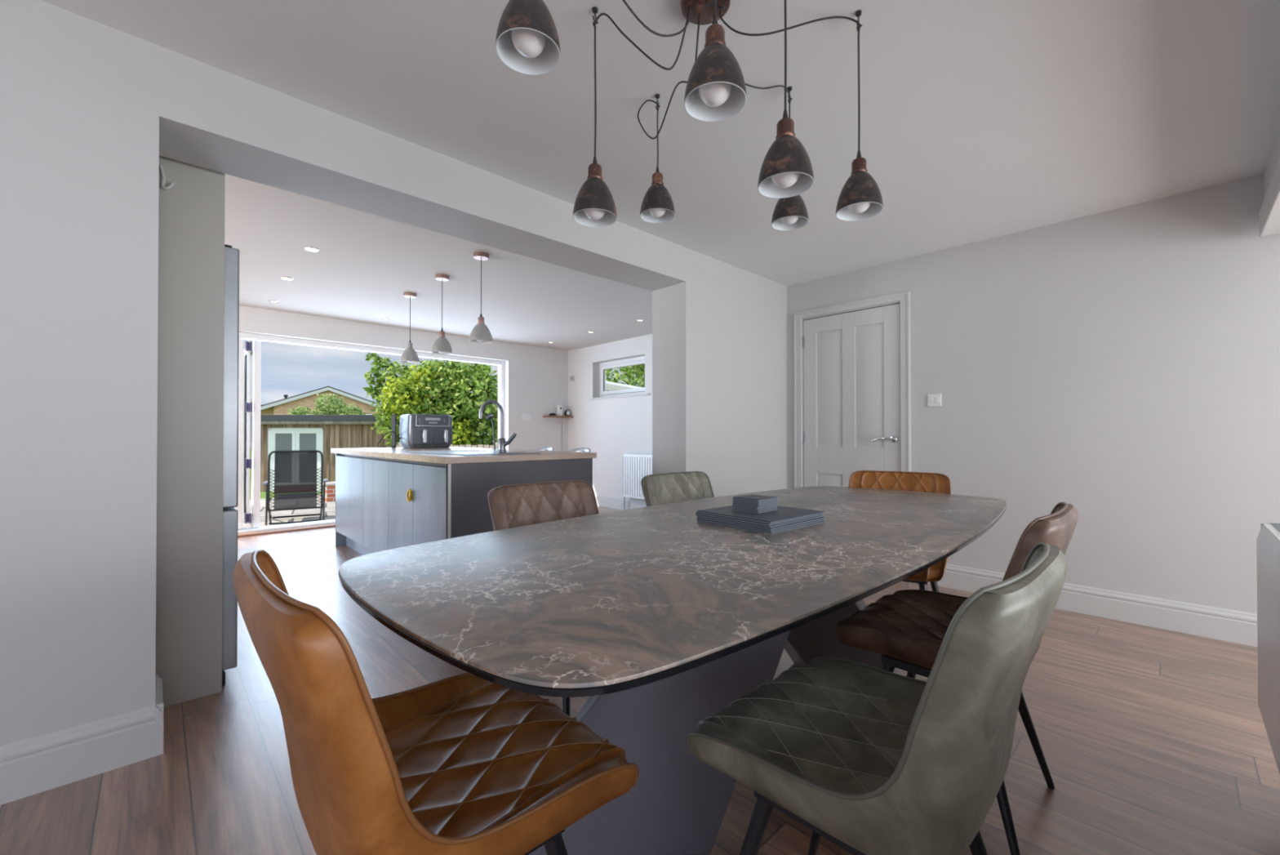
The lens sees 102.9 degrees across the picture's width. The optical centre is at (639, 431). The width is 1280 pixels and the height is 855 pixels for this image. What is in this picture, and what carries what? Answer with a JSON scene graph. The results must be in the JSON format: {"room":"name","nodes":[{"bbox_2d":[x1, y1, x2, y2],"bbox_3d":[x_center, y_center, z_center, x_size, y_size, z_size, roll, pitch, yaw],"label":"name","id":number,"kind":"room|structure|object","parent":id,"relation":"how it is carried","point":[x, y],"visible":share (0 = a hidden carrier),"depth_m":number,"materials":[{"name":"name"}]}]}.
{"room":"dining room","nodes":[
{"label":"dining room","id":0,"kind":"room"},
{"bbox_2d":[0,0,787,745],"bbox_3d":[-1.319,-0.155,2.113,7.400,2.396,0.322,0,-1,-44],"label":"wall","id":1,"kind":"structure","parent":0,"point":[89,108],"depth_m":1.61,"materials":[{"name":"paint"}]},
{"bbox_2d":[0,673,163,804],"bbox_3d":[-1.349,0.964,2.063,6.900,0.156,0.342,0,-1,-44],"label":"baseboard","id":2,"kind":"structure","parent":1,"relation":"attached to","point":[34,765],"depth_m":1.52,"materials":[{"name":"paint"}]},
{"bbox_2d":[239,305,568,451],"bbox_3d":[-3.982,-0.106,5.440,8.130,2.345,0.270,0,-1,-44],"label":"wall","id":3,"kind":"structure","parent":0,"point":[536,378],"depth_m":7.27,"materials":[{"name":"paint"}]},
{"bbox_2d":[237,523,335,537],"bbox_3d":[-3.528,1.058,5.690,4.545,0.022,0.098,0,-1,-44],"label":"trim","id":4,"kind":"structure","parent":3,"relation":"attached to","point":[255,533],"depth_m":5.42,"materials":[{"name":"brown wood"}]},
{"bbox_2d":[237,332,504,533],"bbox_3d":[-3.632,0.040,5.806,4.545,2.120,0.200,0,-1,-44],"label":"window","id":5,"kind":"structure","parent":3,"relation":"in","point":[500,364],"depth_m":5.92,"materials":[{"name":"white plastic"}]},
{"bbox_2d":[235,338,252,528],"bbox_3d":[-4.426,0.028,5.631,0.133,1.980,0.879,0,-1,-44],"label":"door","id":6,"kind":"structure","parent":5,"relation":"attached to","point":[248,406],"depth_m":5.32,"materials":[{"name":"white plastic"}]},
{"bbox_2d":[243,340,261,528],"bbox_3d":[-4.353,0.029,5.714,0.060,1.980,0.860,0,-1,-44],"label":"door","id":7,"kind":"structure","parent":5,"relation":"attached to","point":[255,354],"depth_m":5.42,"materials":[{"name":"white plastic"}]},
{"bbox_2d":[521,413,530,420],"bbox_3d":[-1.662,-0.208,7.454,0.146,0.086,0.013,0,-1,-44],"label":"double socket","id":8,"kind":"object","parent":3,"relation":"attached to","point":[524,416],"visible":1,"depth_m":7.45,"materials":[{"name":"white plastic"}]},
{"bbox_2d":[542,415,573,417],"bbox_3d":[-1.241,-0.227,7.758,0.457,0.022,0.148,0,-1,-44],"label":"wall shelf","id":9,"kind":"object","parent":3,"relation":"attached to","point":[564,416],"visible":1,"depth_m":7.68,"materials":[{"name":"brown wood"}]},
{"bbox_2d":[556,405,562,415],"bbox_3d":[-1.222,-0.316,7.770,0.070,0.155,0.062,0,-1,-44],"label":"speaker","id":10,"kind":"object","parent":9,"relation":"on","point":[559,408],"visible":0.9,"depth_m":7.74},
{"bbox_2d":[564,409,570,415],"bbox_3d":[-1.117,-0.286,7.855,0.092,0.092,0.044,0,-1,-44],"label":"alarm clock","id":11,"kind":"object","parent":9,"relation":"on","point":[566,412],"visible":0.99,"depth_m":7.83,"materials":[{"name":"black metal"}]},
{"bbox_2d":[224,173,652,351],"bbox_3d":[-2.510,-1.349,3.902,8.130,0.120,4.541,0,-1,-44],"label":"ceiling","id":12,"kind":"structure","parent":0,"point":[363,266],"depth_m":4.39,"materials":[{"name":"paint"}]},
{"bbox_2d":[267,300,279,302],"bbox_3d":[-3.607,-1.279,5.021,0.092,0.004,0.092,0,-1,-44],"label":"recessed light","id":13,"kind":"object","parent":12,"relation":"in","point":[273,301],"visible":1,"depth_m":5.02,"materials":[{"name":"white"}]},
{"bbox_2d":[280,276,293,279],"bbox_3d":[-2.965,-1.284,4.285,0.092,0.004,0.092,0,-1,-44],"label":"recessed light","id":14,"kind":"object","parent":12,"relation":"in","point":[282,277],"visible":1,"depth_m":4.28,"materials":[{"name":"white"}]},
{"bbox_2d":[303,246,319,251],"bbox_3d":[-2.326,-1.289,3.614,0.092,0.004,0.092,0,-1,-44],"label":"recessed light","id":15,"kind":"object","parent":12,"relation":"in","point":[308,248],"visible":1,"depth_m":3.61,"materials":[{"name":"silver metal"}]},
{"bbox_2d":[400,292,419,363],"bbox_3d":[-2.143,-0.964,4.754,0.164,0.638,0.164,0,-1,-44],"label":"pendant light","id":16,"kind":"object","parent":12,"relation":"hanging from","point":[409,355],"visible":1,"depth_m":4.72,"materials":[{"name":"grey metal"}]},
{"bbox_2d":[431,274,452,354],"bbox_3d":[-1.639,-0.968,4.224,0.164,0.638,0.164,0,-1,-44],"label":"pendant light","id":17,"kind":"object","parent":12,"relation":"hanging from","point":[441,345],"visible":1,"depth_m":4.19,"materials":[{"name":"grey metal"}]},
{"bbox_2d":[469,251,493,343],"bbox_3d":[-1.158,-0.972,3.719,0.164,0.638,0.164,0,-1,-44],"label":"pendant light","id":18,"kind":"object","parent":12,"relation":"hanging from","point":[480,333],"visible":1,"depth_m":3.68,"materials":[{"name":"grey metal"}]},
{"bbox_2d":[568,333,652,501],"bbox_3d":[0.233,-0.096,6.725,0.250,2.345,4.220,0,-1,-44],"label":"wall","id":19,"kind":"structure","parent":0,"point":[612,428],"depth_m":7.27,"materials":[{"name":"paint"}]},
{"bbox_2d":[569,375,573,381],"bbox_3d":[-1.052,-0.815,7.881,0.026,0.080,0.090,0,-1,-44],"label":"thermostat","id":20,"kind":"object","parent":19,"relation":"attached to","point":[571,378],"visible":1,"depth_m":7.86,"materials":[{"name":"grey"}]},
{"bbox_2d":[588,355,649,399],"bbox_3d":[-0.244,-0.752,7.170,0.235,0.557,1.264,0,-1,-44],"label":"window","id":21,"kind":"structure","parent":19,"relation":"in","point":[620,377],"depth_m":7.23,"materials":[{"name":"white plastic"}]},
{"bbox_2d":[595,494,646,510],"bbox_3d":[-0.519,0.992,5.815,2.083,0.156,3.950,0,-1,-44],"label":"baseboard","id":22,"kind":"structure","parent":19,"relation":"attached to","point":[616,503],"depth_m":7.08,"materials":[{"name":"paint"}]},
{"bbox_2d":[622,453,652,509],"bbox_3d":[0.146,0.674,6.548,0.100,0.762,1.052,0,-1,-44],"label":"radiator","id":23,"kind":"object","parent":19,"relation":"attached to","point":[635,466],"visible":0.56,"depth_m":6.71,"materials":[{"name":"white metal"}]},
{"bbox_2d":[0,506,1279,854],"bbox_3d":[-0.397,1.139,1.664,8.130,0.200,10.170,0,-1,-44],"label":"floor","id":24,"kind":"structure","parent":0,"point":[1153,740],"depth_m":1.61,"materials":[{"name":"brown wood"}]},
{"bbox_2d":[155,155,225,706],"bbox_3d":[-1.971,-0.130,1.782,0.801,2.341,0.062,0,-1,-44],"label":"cabinet side panel","id":25,"kind":"object","parent":24,"relation":"on","point":[192,197],"visible":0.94,"depth_m":1.98,"materials":[{"name":"paint"}]},
{"bbox_2d":[222,244,239,685],"bbox_3d":[-2.138,0.135,2.102,0.702,1.815,0.645,0,-1,-44],"label":"freezer","id":26,"kind":"object","parent":24,"relation":"on","point":[231,343],"visible":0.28,"depth_m":2.09,"materials":[{"name":"metal"}]},
{"bbox_2d":[232,548,639,854],"bbox_3d":[-0.337,0.615,0.859,0.534,0.843,0.473,0,-1,-44],"label":"dining chair","id":27,"kind":"object","parent":24,"relation":"on","point":[464,763],"visible":0.97,"depth_m":0.74,"materials":[{"name":"orange leather"}]},
{"bbox_2d":[335,453,592,555],"bbox_3d":[-1.594,0.625,4.171,1.068,0.865,2.528,0,-1,-44],"label":"kitchen island","id":28,"kind":"object","parent":24,"relation":"on","point":[382,504],"visible":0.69,"depth_m":3.39,"materials":[{"name":"paint"}]},
{"bbox_2d":[330,446,596,463],"bbox_3d":[-1.591,0.173,4.187,1.094,0.040,2.570,0,-1,-44],"label":"island countertop","id":29,"kind":"structure","parent":28,"relation":"on","point":[399,453],"depth_m":3.42,"materials":[{"name":"brown wood"}]},
{"bbox_2d":[391,413,396,448],"bbox_3d":[-2.374,-0.005,4.920,0.014,0.325,0.100,0,-1,-44],"label":"chopping board","id":30,"kind":"object","parent":29,"relation":"on","point":[393,415],"visible":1,"depth_m":4.90,"materials":[{"name":"grey"}]},
{"bbox_2d":[377,413,452,448],"bbox_3d":[-2.130,-0.002,4.848,0.636,0.318,0.352,0,-1,-44],"label":"air fryer","id":31,"kind":"object","parent":29,"relation":"on","point":[415,430],"visible":1,"depth_m":4.80,"materials":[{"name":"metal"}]},
{"bbox_2d":[405,449,539,455],"bbox_3d":[-1.199,0.144,3.579,0.520,0.008,1.000,0,-1,-44],"label":"sink","id":32,"kind":"object","parent":29,"relation":"in","point":[460,452],"visible":1,"depth_m":3.38,"materials":[{"name":"grey metal"}]},
{"bbox_2d":[479,400,516,451],"bbox_3d":[-1.006,-0.042,3.609,0.268,0.365,0.069,0,0,-6],"label":"tap","id":33,"kind":"object","parent":29,"relation":"on","point":[502,443],"visible":0.99,"depth_m":3.60,"materials":[{"name":"grey metal"}]},
{"bbox_2d":[487,480,599,715],"bbox_3d":[-0.227,0.622,1.844,0.473,0.843,0.534,0,-1,-44],"label":"dining chair","id":34,"kind":"object","parent":24,"relation":"on","point":[513,505],"visible":0.23,"depth_m":1.99,"materials":[{"name":"brown leather"}]},
{"bbox_2d":[535,446,554,450],"bbox_3d":[-0.998,0.601,4.678,0.410,0.921,0.414,0,-1,-44],"label":"bar stool","id":35,"kind":"object","parent":24,"relation":"on","point":[544,448],"visible":0.09,"depth_m":4.83,"materials":[{"name":"silver metal"}]},
{"bbox_2d":[568,447,591,452],"bbox_3d":[-0.619,0.598,4.280,0.410,0.921,0.414,0,-1,-44],"label":"bar stool","id":36,"kind":"object","parent":24,"relation":"on","point":[580,449],"visible":0.03,"depth_m":4.42,"materials":[{"name":"silver metal"}]},
{"bbox_2d":[338,485,1006,854],"bbox_3d":[0.458,0.664,1.680,2.474,0.750,1.052,0,-1,-44],"label":"dining table","id":37,"kind":"object","parent":24,"relation":"on","point":[662,616],"visible":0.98,"depth_m":1.13,"materials":[{"name":"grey stone"}]},
{"bbox_2d":[697,520,824,533],"bbox_3d":[0.386,0.286,1.634,0.292,0.006,0.280,0,-1,-41],"label":"placemat","id":38,"kind":"object","parent":37,"relation":"on","point":[820,522],"visible":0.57,"depth_m":1.52,"materials":[{"name":"grey"}]},
{"bbox_2d":[696,517,823,531],"bbox_3d":[0.383,0.280,1.632,0.292,0.006,0.280,0,-1,-41],"label":"placemat","id":39,"kind":"object","parent":38,"relation":"on","point":[697,518],"visible":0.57,"depth_m":1.52,"materials":[{"name":"grey"}]},
{"bbox_2d":[697,515,824,529],"bbox_3d":[0.387,0.275,1.636,0.292,0.006,0.280,0,-1,-41],"label":"placemat","id":40,"kind":"object","parent":39,"relation":"on","point":[705,517],"visible":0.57,"depth_m":1.52,"materials":[{"name":"grey"}]},
{"bbox_2d":[695,513,822,527],"bbox_3d":[0.382,0.269,1.638,0.292,0.006,0.280,0,-1,-42],"label":"placemat","id":41,"kind":"object","parent":40,"relation":"on","point":[700,515],"visible":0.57,"depth_m":1.53,"materials":[{"name":"grey"}]},
{"bbox_2d":[695,511,822,524],"bbox_3d":[0.381,0.263,1.638,0.292,0.006,0.280,0,-1,-41],"label":"placemat","id":42,"kind":"object","parent":41,"relation":"on","point":[697,513],"visible":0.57,"depth_m":1.53,"materials":[{"name":"grey"}]},
{"bbox_2d":[697,505,824,523],"bbox_3d":[0.386,0.257,1.637,0.292,0.006,0.280,0,-1,-41],"label":"placemat","id":43,"kind":"object","parent":42,"relation":"on","point":[782,513],"visible":0.71,"depth_m":1.58,"materials":[{"name":"grey"}]},
{"bbox_2d":[732,507,777,512],"bbox_3d":[0.373,0.251,1.657,0.106,0.006,0.100,0,-1,-43],"label":"coaster","id":44,"kind":"object","parent":43,"relation":"on","point":[734,508],"visible":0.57,"depth_m":1.62,"materials":[{"name":"grey"}]},
{"bbox_2d":[732,506,777,511],"bbox_3d":[0.372,0.245,1.658,0.106,0.006,0.100,0,-1,-42],"label":"coaster","id":45,"kind":"object","parent":44,"relation":"on","point":[736,507],"visible":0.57,"depth_m":1.62,"materials":[{"name":"grey"}]},
{"bbox_2d":[732,503,777,509],"bbox_3d":[0.373,0.239,1.658,0.106,0.006,0.100,0,-1,-40],"label":"coaster","id":46,"kind":"object","parent":45,"relation":"on","point":[739,505],"visible":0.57,"depth_m":1.62,"materials":[{"name":"grey"}]},
{"bbox_2d":[732,502,777,506],"bbox_3d":[0.373,0.233,1.656,0.106,0.006,0.100,0,-1,-42],"label":"coaster","id":47,"kind":"object","parent":46,"relation":"on","point":[733,503],"visible":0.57,"depth_m":1.62,"materials":[{"name":"grey"}]},
{"bbox_2d":[732,500,777,505],"bbox_3d":[0.374,0.227,1.658,0.106,0.006,0.100,0,-1,-42],"label":"coaster","id":48,"kind":"object","parent":47,"relation":"on","point":[735,501],"visible":0.57,"depth_m":1.62,"materials":[{"name":"grey"}]},
{"bbox_2d":[732,498,777,503],"bbox_3d":[0.374,0.221,1.658,0.106,0.006,0.100,0,-1,-43],"label":"coaster","id":49,"kind":"object","parent":48,"relation":"on","point":[737,500],"visible":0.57,"depth_m":1.62,"materials":[{"name":"grey"}]},
{"bbox_2d":[733,493,777,501],"bbox_3d":[0.375,0.215,1.658,0.106,0.006,0.100,0,-1,-42],"label":"coaster","id":50,"kind":"object","parent":49,"relation":"on","point":[748,497],"visible":1,"depth_m":1.64,"materials":[{"name":"grey"}]},
{"bbox_2d":[640,471,714,506],"bbox_3d":[0.333,0.626,2.380,0.473,0.843,0.534,0,-1,-44],"label":"dining chair","id":51,"kind":"object","parent":24,"relation":"on","point":[675,486],"visible":0.2,"depth_m":2.54,"materials":[{"name":"green leather"}]},
{"bbox_2d":[685,542,1066,854],"bbox_3d":[0.420,0.615,0.932,0.473,0.843,0.534,0,-1,-44],"label":"dining chair","id":52,"kind":"object","parent":24,"relation":"on","point":[872,760],"visible":1,"depth_m":0.76,"materials":[{"name":"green leather"}]},
{"bbox_2d":[848,470,951,591],"bbox_3d":[1.202,0.626,2.435,0.473,0.843,0.534,0,-1,34],"label":"dining chair","id":53,"kind":"object","parent":24,"relation":"on","point":[936,482],"visible":0.24,"depth_m":2.57,"materials":[{"name":"orange leather"}]},
{"bbox_2d":[835,502,1077,854],"bbox_3d":[0.904,0.619,1.471,0.473,0.843,0.534,0,-1,-45],"label":"dining chair","id":54,"kind":"object","parent":24,"relation":"on","point":[908,628],"visible":0.57,"depth_m":1.43,"materials":[{"name":"brown leather"}]},
{"bbox_2d":[40,0,1279,286],"bbox_3d":[0.782,-1.330,-0.159,7.300,0.120,5.878,0,-1,-44],"label":"ceiling","id":55,"kind":"structure","parent":0,"point":[980,120],"depth_m":1.91,"materials":[{"name":"paint"}]},
{"bbox_2d":[495,0,883,231],"bbox_3d":[0.126,-0.924,1.490,1.254,0.667,0.812,0,-1,-44],"label":"chandelier","id":56,"kind":"object","parent":55,"relation":"hanging from","point":[527,41],"visible":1,"depth_m":1.23,"materials":[{"name":"black metal"}]},
{"bbox_2d":[786,173,1279,613],"bbox_3d":[2.664,-0.099,3.004,0.200,2.296,3.878,0,-1,-44],"label":"wall","id":57,"kind":"structure","parent":0,"point":[1121,366],"depth_m":2.86,"materials":[{"name":"paint"}]},
{"bbox_2d":[793,290,911,487],"bbox_3d":[1.641,0.030,3.981,0.173,2.052,0.904,0,-1,-44],"label":"door","id":58,"kind":"structure","parent":57,"relation":"in","point":[852,369],"depth_m":3.94,"materials":[{"name":"paint"}]},
{"bbox_2d":[927,393,941,406],"bbox_3d":[2.029,-0.216,3.516,0.014,0.086,0.086,0,-1,-44],"label":"light switch","id":59,"kind":"object","parent":57,"relation":"attached to","point":[935,399],"visible":1,"depth_m":3.51,"materials":[{"name":"white plastic"}]},
{"bbox_2d":[927,563,1257,646],"bbox_3d":[2.515,0.971,2.993,0.020,0.156,3.678,0,-1,-44],"label":"baseboard","id":60,"kind":"structure","parent":57,"relation":"attached to","point":[1212,622],"depth_m":2.76,"materials":[{"name":"paint"}]},
{"bbox_2d":[1263,125,1279,199],"bbox_3d":[0.571,-1.159,-0.084,7.100,0.221,0.320,0,-1,-44],"label":"wall","id":61,"kind":"structure","parent":0,"point":[1274,156],"depth_m":2.25,"materials":[{"name":"paint"}]},
{"bbox_2d":[1258,157,1279,236],"bbox_3d":[0.537,-1.009,-0.103,7.025,0.120,0.340,0,-1,-44],"label":"trim","id":62,"kind":"structure","parent":61,"relation":"attached to","point":[1269,212],"depth_m":2.21,"materials":[{"name":"paint"}]},
{"bbox_3d":[1.190,0.667,0.631,2.200,0.730,0.120,0,-1,-44],"label":"wall","id":63,"kind":"structure","parent":0,"visible":0},
{"bbox_2d":[1256,522,1279,773],"bbox_3d":[1.231,0.554,0.849,1.860,0.576,0.130,0,-1,-44],"label":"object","id":64,"kind":"object","parent":63,"relation":"attached to","point":[1268,540],"visible":1,"depth_m":1.34,"materials":[{"name":"white metal"}]},
{"bbox_2d":[1260,522,1279,542],"bbox_3d":[1.227,0.546,0.853,1.860,0.554,0.102,0,-1,-44],"label":"grille","id":65,"kind":"object","parent":64,"relation":"attached to","point":[1269,532],"depth_m":1.44,"materials":[{"name":"white"}]},
{"label":"outside","id":66,"kind":"structure","parent":0,"visible":0},
{"bbox_2d":[242,494,335,528],"bbox_3d":[-6.194,1.355,7.224,17.000,0.150,5.380,0,-1,-44],"label":"patio","id":67,"kind":"structure","parent":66,"point":[330,507],"depth_m":7.95,"materials":[{"name":"beige stone"}]},
{"bbox_2d":[262,449,328,524],"bbox_3d":[-4.977,0.775,7.400,0.766,1.018,0.743,0,0,-32],"label":"recliner","id":68,"kind":"object","parent":67,"relation":"on","point":[295,482],"visible":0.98,"depth_m":7.18,"materials":[{"name":"black metal"}]},
{"bbox_2d":[324,481,335,502],"bbox_3d":[-5.215,1.128,10.076,1.810,0.345,0.300,0,-1,-44],"label":"brick planter","id":69,"kind":"object","parent":67,"relation":"on","point":[330,495],"visible":0.02,"depth_m":9.43,"materials":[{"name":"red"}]},
{"bbox_2d":[395,442,497,448],"bbox_3d":[-2.394,0.795,12.768,7.475,1.050,0.160,0,0,-1],"label":"picket fence","id":70,"kind":"object","parent":67,"relation":"on","point":[481,446],"visible":0.07,"depth_m":12.67,"materials":[{"name":"white wood"}]},
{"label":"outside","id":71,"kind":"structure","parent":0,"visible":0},
{"bbox_2d":[242,491,320,499],"bbox_3d":[-24.365,1.888,47.343,90.000,0.570,77.800,0,-1,-44],"label":"ground","id":72,"kind":"structure","parent":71,"point":[263,494],"depth_m":14.03,"materials":[{"name":"green plant"}]},
{"bbox_2d":[242,414,399,491],"bbox_3d":[-9.911,0.645,16.141,5.620,2.240,2.880,0,0,-1],"label":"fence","id":73,"kind":"object","parent":72,"relation":"on","point":[322,433],"visible":0.44,"depth_m":14.96,"materials":[{"name":"wood cladding"},{"name":"white pvc"},{"name":"dark glass"}]},
{"bbox_2d":[260,386,385,414],"bbox_3d":[-31.899,-0.901,53.728,12.144,7.040,8.712,0,0,-21],"label":"house","id":74,"kind":"structure","parent":72,"relation":"on","point":[281,406],"depth_m":49.48,"materials":[{"name":"brick"}]},
{"bbox_2d":[287,393,367,414],"bbox_3d":[-14.788,0.053,24.082,3.694,3.707,1.553,0,0,-5],"label":"tree","id":75,"kind":"object","parent":72,"relation":"on","point":[339,407],"visible":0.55,"depth_m":23.90,"materials":[{"name":"green plant"}]},
{"bbox_2d":[362,351,497,448],"bbox_3d":[-5.409,-0.489,14.075,4.428,3.649,2.516,0,0,-7],"label":"tree","id":76,"kind":"object","parent":72,"relation":"on","point":[451,384],"visible":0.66,"depth_m":13.56,"materials":[{"name":"green plant"}]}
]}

